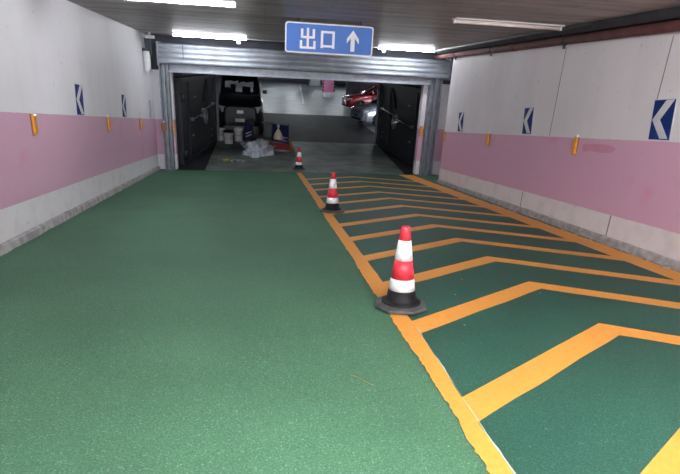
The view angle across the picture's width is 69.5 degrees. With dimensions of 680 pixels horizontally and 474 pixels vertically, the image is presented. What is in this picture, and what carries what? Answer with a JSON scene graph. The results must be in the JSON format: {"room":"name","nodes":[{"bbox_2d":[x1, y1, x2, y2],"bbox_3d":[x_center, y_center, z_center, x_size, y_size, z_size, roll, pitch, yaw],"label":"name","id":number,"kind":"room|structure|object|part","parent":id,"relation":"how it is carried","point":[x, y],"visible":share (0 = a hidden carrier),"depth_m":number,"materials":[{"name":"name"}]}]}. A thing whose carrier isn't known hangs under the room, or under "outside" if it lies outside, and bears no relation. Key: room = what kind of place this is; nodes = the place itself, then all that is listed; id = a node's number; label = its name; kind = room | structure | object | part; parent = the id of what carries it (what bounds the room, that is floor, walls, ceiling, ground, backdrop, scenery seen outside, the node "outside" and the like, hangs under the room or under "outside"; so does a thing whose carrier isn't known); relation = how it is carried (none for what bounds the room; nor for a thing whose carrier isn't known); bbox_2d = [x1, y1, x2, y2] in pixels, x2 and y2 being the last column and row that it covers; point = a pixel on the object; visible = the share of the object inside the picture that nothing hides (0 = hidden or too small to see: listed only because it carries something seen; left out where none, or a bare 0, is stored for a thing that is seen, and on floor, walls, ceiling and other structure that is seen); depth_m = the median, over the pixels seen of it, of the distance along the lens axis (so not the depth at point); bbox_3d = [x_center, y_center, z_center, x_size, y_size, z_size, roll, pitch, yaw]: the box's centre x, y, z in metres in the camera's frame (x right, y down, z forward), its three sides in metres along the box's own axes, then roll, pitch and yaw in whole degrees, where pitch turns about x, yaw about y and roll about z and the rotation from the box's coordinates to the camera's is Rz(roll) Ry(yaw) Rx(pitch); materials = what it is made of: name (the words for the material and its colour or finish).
{"room":"parking garage","nodes":[
{"label":"parking garage","id":0,"kind":"room"},
{"bbox_2d":[0,0,157,243],"bbox_3d":[-3.603,-0.335,4.034,0.250,4.938,22.778,-1,20,-11],"label":"wall","id":1,"kind":"structure","parent":0,"point":[47,47],"depth_m":7.33,"materials":[{"name":"white paint"}]},
{"bbox_2d":[29,110,38,135],"bbox_3d":[-3.890,-1.450,6.234,0.040,0.312,0.116,-1,20,-11],"label":"reflector","id":2,"kind":"object","parent":1,"relation":"attached to","point":[33,119],"visible":1,"depth_m":6.20,"materials":[{"name":"orange plastic"}]},
{"bbox_2d":[74,83,84,115],"bbox_3d":[-4.251,-2.238,7.999,0.016,0.533,0.437,-1,20,-11],"label":"chevron sign","id":3,"kind":"object","parent":1,"relation":"attached to","point":[77,88],"visible":1,"depth_m":7.97,"materials":[{"name":"metal"}]},
{"bbox_2d":[0,166,159,255],"bbox_3d":[-3.484,0.392,4.292,0.082,2.937,22.721,-1,20,-11],"label":"baseboard","id":4,"kind":"structure","parent":1,"relation":"attached to","point":[7,246],"depth_m":7.05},
{"bbox_2d":[106,115,110,130],"bbox_3d":[-4.556,-2.244,9.650,0.040,0.312,0.116,-1,20,-11],"label":"reflector","id":5,"kind":"object","parent":1,"relation":"attached to","point":[107,117],"visible":1,"depth_m":9.62,"materials":[{"name":"orange plastic"}]},
{"bbox_2d":[121,94,126,116],"bbox_3d":[-4.826,-2.928,10.950,0.016,0.533,0.437,-1,20,-11],"label":"chevron sign","id":6,"kind":"object","parent":1,"relation":"attached to","point":[123,99],"visible":1,"depth_m":10.88,"materials":[{"name":"metal"}]},
{"bbox_2d":[142,38,151,74],"bbox_3d":[-5.178,-4.859,13.158,0.195,0.940,0.300,0,20,-9],"label":"speaker","id":7,"kind":"object","parent":1,"relation":"attached to","point":[147,49],"depth_m":13.09,"materials":[{"name":"white plastic"}]},
{"bbox_2d":[148,100,151,117],"bbox_3d":[-5.416,-3.646,13.975,0.016,0.523,0.358,-1,20,-11],"label":"chevron sign","id":8,"kind":"object","parent":1,"relation":"attached to","point":[149,101],"visible":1,"depth_m":13.89,"materials":[{"name":"paint"}]},
{"bbox_2d":[183,73,198,75],"bbox_3d":[-16.196,-15.317,45.708,0.200,3.250,68.000,0,20,-9],"label":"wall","id":9,"kind":"structure","parent":0,"point":[184,74],"depth_m":58.27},
{"bbox_2d":[218,75,345,83],"bbox_3d":[-4.641,-26.921,79.966,33.000,3.250,0.300,0,20,-9],"label":"wall","id":10,"kind":"structure","parent":0,"point":[219,76],"depth_m":79.71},
{"bbox_2d":[160,113,418,174],"bbox_3d":[-2.503,-5.098,24.115,9.150,0.002,17.750,0,20,-9],"label":"floor","id":11,"kind":"structure","parent":0,"point":[302,128],"depth_m":24.93,"materials":[{"name":"grey concrete"}]},
{"bbox_2d":[218,75,266,133],"bbox_3d":[-4.888,-6.748,24.151,2.500,2.825,4.806,-1,20,-10],"label":"car","id":12,"kind":"object","parent":11,"relation":"on","point":[235,107],"visible":0.67,"depth_m":22.31,"materials":[{"name":"black paint"}]},
{"bbox_2d":[225,80,253,91],"bbox_3d":[-4.747,-7.103,23.099,1.322,0.496,0.376,0,20,-9],"label":"sunshade","id":13,"kind":"object","parent":12,"relation":"on","point":[227,83],"visible":1,"depth_m":23.11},
{"bbox_3d":[-4.514,-5.283,22.172,0.440,0.140,0.022,-1,20,-10],"label":"number plate","id":14,"kind":"part","parent":12,"relation":"part of","materials":[{"name":"grey metal"}]},
{"bbox_2d":[218,78,374,132],"bbox_3d":[0.145,-13.562,48.645,33.000,0.300,68.379,0,20,-9],"label":"wall","id":15,"kind":"structure","parent":0,"point":[283,97],"depth_m":44.69,"materials":[{"name":"white paint"}]},
{"bbox_2d":[269,113,349,116],"bbox_3d":[-2.277,-8.168,32.729,12.600,0.005,0.250,0,20,-9],"label":"trim","id":16,"kind":"structure","parent":15,"relation":"on","point":[269,113],"depth_m":32.73,"materials":[{"name":"concrete"}]},
{"bbox_2d":[309,79,320,85],"bbox_3d":[-3.636,-23.804,71.410,1.640,3.250,1.512,0,20,-9],"label":"column","id":17,"kind":"structure","parent":15,"relation":"on","point":[311,81],"depth_m":71.14,"materials":[{"name":"white paint"}]},
{"bbox_2d":[322,80,334,97],"bbox_3d":[-1.158,-15.737,49.245,1.260,3.250,1.132,0,20,-9],"label":"column","id":18,"kind":"structure","parent":15,"relation":"on","point":[328,87],"depth_m":49.01,"materials":[{"name":"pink paint"}]},
{"bbox_2d":[350,98,376,125],"bbox_3d":[3.201,-7.839,29.783,5.155,1.942,2.530,-7,22,-28],"label":"car","id":19,"kind":"object","parent":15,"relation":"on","point":[366,112],"visible":0.3,"depth_m":28.37,"materials":[{"name":"silver metal"}]},
{"bbox_2d":[173,72,421,87],"bbox_3d":[-1.656,-4.802,18.591,9.550,3.250,6.300,0,20,-9],"label":"wall","id":20,"kind":"structure","parent":0,"point":[174,74],"depth_m":19.25,"materials":[{"name":"concrete"}]},
{"bbox_2d":[173,74,219,165],"bbox_3d":[-5.045,-4.394,17.618,0.510,2.680,4.967,2,20,-2],"label":"door leaf","id":21,"kind":"structure","parent":20,"relation":"in","point":[196,96],"depth_m":16.97,"materials":[{"name":"black metal"}]},
{"bbox_2d":[374,83,420,166],"bbox_3d":[2.318,-4.542,19.188,0.510,2.680,5.808,-1,20,-12],"label":"door leaf","id":22,"kind":"structure","parent":20,"relation":"in","point":[397,108],"depth_m":19.16,"materials":[{"name":"black metal"}]},
{"bbox_2d":[151,69,449,174],"bbox_3d":[-1.084,-3.406,15.672,9.700,3.250,0.240,0,20,-9],"label":"wall","id":23,"kind":"structure","parent":0,"point":[155,73],"depth_m":15.74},
{"bbox_2d":[419,125,422,135],"bbox_3d":[2.656,-3.486,16.056,0.096,0.362,0.040,0,20,-9],"label":"reflector","id":24,"kind":"object","parent":23,"relation":"attached to","point":[421,126],"visible":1,"depth_m":16.05,"materials":[{"name":"orange plastic"}]},
{"bbox_2d":[150,34,452,83],"bbox_3d":[-0.952,-5.757,14.831,9.700,1.750,0.240,0,20,-9],"label":"lintel","id":25,"kind":"object","parent":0,"point":[162,38],"depth_m":14.44,"materials":[{"name":"metal"}]},
{"bbox_2d":[205,140,404,174],"bbox_3d":[-1.366,-3.156,18.829,7.000,0.018,6.260,0,20,-9],"label":"floor","id":26,"kind":"structure","parent":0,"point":[317,157],"depth_m":17.86,"materials":[{"name":"concrete"}]},
{"bbox_2d":[219,128,224,140],"bbox_3d":[-5.082,-4.383,20.901,0.365,0.500,0.371,0,20,-9],"label":"paint bucket","id":27,"kind":"object","parent":26,"relation":"on","point":[221,133],"visible":0.55,"depth_m":20.79,"materials":[{"name":"white plastic"}]},
{"bbox_2d":[223,130,233,143],"bbox_3d":[-4.609,-4.142,20.259,0.432,0.530,0.442,0,20,-9],"label":"paint bucket","id":28,"kind":"object","parent":26,"relation":"on","point":[228,134],"visible":1,"depth_m":20.13,"materials":[{"name":"white plastic"}]},
{"bbox_3d":[-4.598,-4.355,20.188,0.432,0.080,0.432,0,20,-9],"label":"lid","id":29,"kind":"part","parent":28,"relation":"part of","materials":[{"name":"black plastic"}]},
{"bbox_2d":[230,160,243,162],"bbox_3d":[-3.507,-2.577,16.756,0.500,0.060,0.410,0,20,-9],"label":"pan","id":30,"kind":"object","parent":26,"relation":"on","point":[232,161],"visible":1,"depth_m":16.71,"materials":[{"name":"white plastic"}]},
{"bbox_2d":[233,127,242,141],"bbox_3d":[-4.344,-4.371,20.911,0.407,0.550,0.413,0,20,-9],"label":"paint bucket","id":31,"kind":"object","parent":26,"relation":"on","point":[238,131],"visible":0.94,"depth_m":20.80,"materials":[{"name":"white plastic"}]},
{"bbox_2d":[239,138,275,157],"bbox_3d":[-3.026,-3.389,18.318,1.321,0.586,1.497,-4,21,-20],"label":"sheet","id":32,"kind":"object","parent":26,"relation":"on","point":[259,147],"visible":1,"depth_m":17.95,"materials":[{"name":"white plastic"}]},
{"bbox_2d":[244,118,288,149],"bbox_3d":[-2.933,-4.150,19.844,2.333,1.002,0.760,16,23,32],"label":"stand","id":33,"kind":"object","parent":26,"relation":"on","point":[248,128],"visible":0.84,"depth_m":19.87,"materials":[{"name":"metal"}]},
{"bbox_2d":[273,125,282,139],"bbox_3d":[-2.454,-4.158,19.469,0.379,0.600,0.204,0,20,-9],"label":"plastic bag","id":34,"kind":"object","parent":33,"relation":"hanging from","point":[278,135],"visible":1,"depth_m":19.44,"materials":[{"name":"beige plastic"}]},
{"bbox_2d":[288,139,294,151],"bbox_3d":[-1.875,-3.573,19.142,0.338,0.500,0.069,14,23,29],"label":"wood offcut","id":35,"kind":"object","parent":26,"relation":"on","point":[292,149],"visible":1,"depth_m":19.13,"materials":[{"name":"brown wood"}]},
{"bbox_2d":[292,148,305,169],"bbox_3d":[-1.346,-2.570,16.121,0.430,0.700,0.430,-2,20,-14],"label":"traffic cone","id":36,"kind":"object","parent":26,"relation":"on","point":[298,166],"visible":1,"depth_m":16.08,"materials":[{"name":"red plastic"}]},
{"bbox_2d":[0,170,679,473],"bbox_3d":[0.359,0.588,4.907,10.000,3.102,22.620,0,20,-9],"label":"floor","id":37,"kind":"structure","parent":0,"point":[180,321],"depth_m":3.49,"materials":[{"name":"green paint"}]},
{"bbox_2d":[156,41,452,175],"bbox_3d":[-0.982,-3.779,15.110,8.670,3.700,0.460,0,20,-9],"label":"roller shutter","id":38,"kind":"object","parent":37,"relation":"on","point":[171,57],"visible":0.94,"depth_m":14.57,"materials":[{"name":"metal"}]},
{"bbox_3d":[-5.151,-5.223,13.943,0.050,0.640,0.460,0,20,-9],"label":"plate","id":39,"kind":"part","parent":38,"relation":"part of","materials":[{"name":"grey metal"}]},
{"bbox_2d":[161,121,166,130],"bbox_3d":[-5.236,-3.295,14.576,0.156,0.302,0.040,0,20,-9],"label":"reflector","id":40,"kind":"object","parent":38,"relation":"attached to","point":[163,124],"visible":1,"depth_m":14.56,"materials":[{"name":"orange plastic"}]},
{"bbox_3d":[-5.168,-3.541,14.664,0.260,3.110,0.260,0,20,-9],"label":"guide rail","id":41,"kind":"part","parent":38,"relation":"part of","materials":[{"name":"grey metal"}]},
{"bbox_3d":[-1.060,-4.774,14.733,7.840,0.045,0.100,0,20,-9],"label":"rail","id":42,"kind":"part","parent":38,"relation":"part of","materials":[{"name":"metal"}]},
{"bbox_2d":[169,64,430,83],"bbox_3d":[-1.043,-4.884,14.695,7.820,0.190,0.060,0,20,-9],"label":"roller shutter","id":43,"kind":"object","parent":38,"relation":"hanging from","point":[174,68],"depth_m":14.63,"materials":[{"name":"grey metal"}]},
{"bbox_3d":[-1.047,-4.916,14.785,8.000,0.190,0.070,0,20,-9],"label":"plate","id":44,"kind":"part","parent":38,"relation":"part of","materials":[{"name":"metal"}]},
{"bbox_3d":[2.937,-3.530,15.907,0.380,3.110,0.260,0,20,-9],"label":"guide rail","id":45,"kind":"part","parent":38,"relation":"part of","materials":[{"name":"grey metal"}]},
{"bbox_3d":[3.359,-5.212,15.248,0.050,0.640,0.460,0,20,-9],"label":"plate","id":46,"kind":"part","parent":38,"relation":"part of","materials":[{"name":"grey metal"}]},
{"bbox_2d":[320,172,343,212],"bbox_3d":[-0.124,-0.773,8.630,0.430,0.719,0.428,2,20,-3],"label":"traffic cone","id":47,"kind":"object","parent":37,"relation":"on","point":[332,203],"visible":1,"depth_m":8.60,"materials":[{"name":"red plastic"}]},
{"bbox_2d":[375,225,426,314],"bbox_3d":[0.537,0.274,4.085,0.431,0.719,0.428,5,20,6],"label":"traffic cone","id":48,"kind":"object","parent":37,"relation":"on","point":[400,298],"visible":1,"depth_m":4.05,"materials":[{"name":"red plastic"}]},
{"bbox_2d":[342,84,377,107],"bbox_3d":[2.825,-10.817,37.997,5.248,1.977,2.576,-2,20,-15],"label":"car","id":49,"kind":"object","parent":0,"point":[365,96],"visible":0.33,"depth_m":36.84,"materials":[{"name":"red paint"}]},
{"bbox_2d":[345,81,377,94],"bbox_3d":[8.951,-13.293,44.000,17.000,3.250,0.300,0,20,-9],"label":"wall","id":50,"kind":"structure","parent":0,"point":[352,87],"depth_m":42.79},
{"bbox_2d":[67,0,679,49],"bbox_3d":[0.753,-2.237,3.519,9.750,1.015,21.850,0,20,-9],"label":"ceiling","id":51,"kind":"structure","parent":0,"point":[421,24],"depth_m":7.71,"materials":[{"name":"concrete"}]},
{"bbox_2d":[144,32,154,38],"bbox_3d":[-5.037,-5.322,12.935,0.250,0.150,0.100,0,20,-9],"label":"security camera","id":52,"kind":"object","parent":51,"relation":"attached to","point":[149,35],"visible":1,"depth_m":12.90,"materials":[{"name":"white plastic"}]},
{"bbox_2d":[140,0,235,7],"bbox_3d":[-2.224,-3.224,6.677,1.580,0.075,0.200,0,20,-9],"label":"ceiling light","id":53,"kind":"object","parent":51,"relation":"attached to","point":[226,3],"visible":1,"depth_m":6.70,"materials":[{"name":"white plastic"}]},
{"bbox_2d":[172,33,246,40],"bbox_3d":[-3.415,-5.263,12.882,1.900,0.075,0.200,0,20,-9],"label":"ceiling light","id":54,"kind":"object","parent":51,"relation":"attached to","point":[173,34],"visible":0.99,"depth_m":12.85,"materials":[{"name":"white plastic"}]},
{"bbox_2d":[145,33,377,47],"bbox_3d":[-0.646,-5.390,13.657,9.150,0.028,0.028,0,20,-9],"label":"conduit","id":55,"kind":"object","parent":51,"relation":"attached to","point":[145,33],"visible":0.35,"depth_m":13.40,"materials":[{"name":"grey metal"}]},
{"bbox_2d":[285,18,373,56],"bbox_3d":[-0.179,-3.429,8.419,1.520,0.552,0.063,0,20,-9],"label":"exit sign","id":56,"kind":"object","parent":51,"relation":"hanging from","point":[300,37],"visible":1,"depth_m":8.40,"materials":[{"name":"blue paint"}]},
{"bbox_2d":[377,46,435,51],"bbox_3d":[1.881,-5.302,13.838,1.660,0.075,0.200,0,20,-9],"label":"ceiling light","id":57,"kind":"object","parent":51,"relation":"attached to","point":[379,47],"visible":0.98,"depth_m":13.79,"materials":[{"name":"white plastic"}]},
{"bbox_2d":[452,17,564,30],"bbox_3d":[2.556,-3.227,7.439,1.740,0.075,0.200,0,20,-9],"label":"ceiling light","id":58,"kind":"object","parent":51,"relation":"attached to","point":[457,19],"visible":1,"depth_m":7.40,"materials":[{"name":"white plastic"}]},
{"bbox_2d":[434,6,679,53],"bbox_3d":[4.029,-2.101,4.204,0.240,0.844,21.117,1,20,-7],"label":"cable tray","id":59,"kind":"object","parent":51,"relation":"attached to","point":[673,13],"visible":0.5,"depth_m":7.17,"materials":[{"name":"black metal"}]},
{"bbox_2d":[439,31,679,260],"bbox_3d":[4.265,-0.073,4.122,0.253,4.660,20.517,1,20,-7],"label":"wall","id":60,"kind":"structure","parent":0,"point":[620,184],"depth_m":7.61,"materials":[{"name":"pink paint"}]},
{"bbox_2d":[458,112,463,131],"bbox_3d":[3.108,-2.960,12.603,0.016,0.529,0.408,1,20,-7],"label":"chevron sign","id":61,"kind":"object","parent":60,"relation":"attached to","point":[461,114],"visible":1,"depth_m":12.58,"materials":[{"name":"metal"}]},
{"bbox_2d":[486,131,490,145],"bbox_3d":[3.297,-2.190,10.913,0.040,0.312,0.116,1,20,-7],"label":"reflector","id":62,"kind":"object","parent":60,"relation":"attached to","point":[488,134],"visible":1,"depth_m":10.89,"materials":[{"name":"orange plastic"}]},
{"bbox_2d":[522,107,534,133],"bbox_3d":[3.524,-2.176,9.188,0.016,0.529,0.408,1,20,-7],"label":"chevron sign","id":63,"kind":"object","parent":60,"relation":"attached to","point":[529,112],"visible":1,"depth_m":9.16,"materials":[{"name":"metal"}]},
{"bbox_2d":[433,19,679,59],"bbox_3d":[4.054,-2.030,4.395,0.160,0.882,21.414,1,20,-7],"label":"pipe","id":64,"kind":"object","parent":60,"relation":"attached to","point":[674,25],"visible":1,"depth_m":7.39,"materials":[{"name":"grey metal"}]},
{"bbox_2d":[437,179,679,271],"bbox_3d":[4.074,0.654,4.332,0.084,2.658,20.461,1,20,-7],"label":"baseboard","id":65,"kind":"structure","parent":60,"relation":"attached to","point":[659,259],"depth_m":7.39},
{"bbox_2d":[571,134,579,154],"bbox_3d":[3.690,-1.451,7.694,0.040,0.312,0.116,1,20,-7],"label":"reflector","id":66,"kind":"object","parent":60,"relation":"attached to","point":[576,139],"visible":1,"depth_m":7.67,"materials":[{"name":"orange plastic"}]},
{"bbox_2d":[648,98,677,140],"bbox_3d":[3.917,-1.426,5.962,0.016,0.529,0.408,1,20,-7],"label":"chevron sign","id":67,"kind":"object","parent":60,"relation":"attached to","point":[663,114],"visible":1,"depth_m":5.94,"materials":[{"name":"metal"}]}
]}

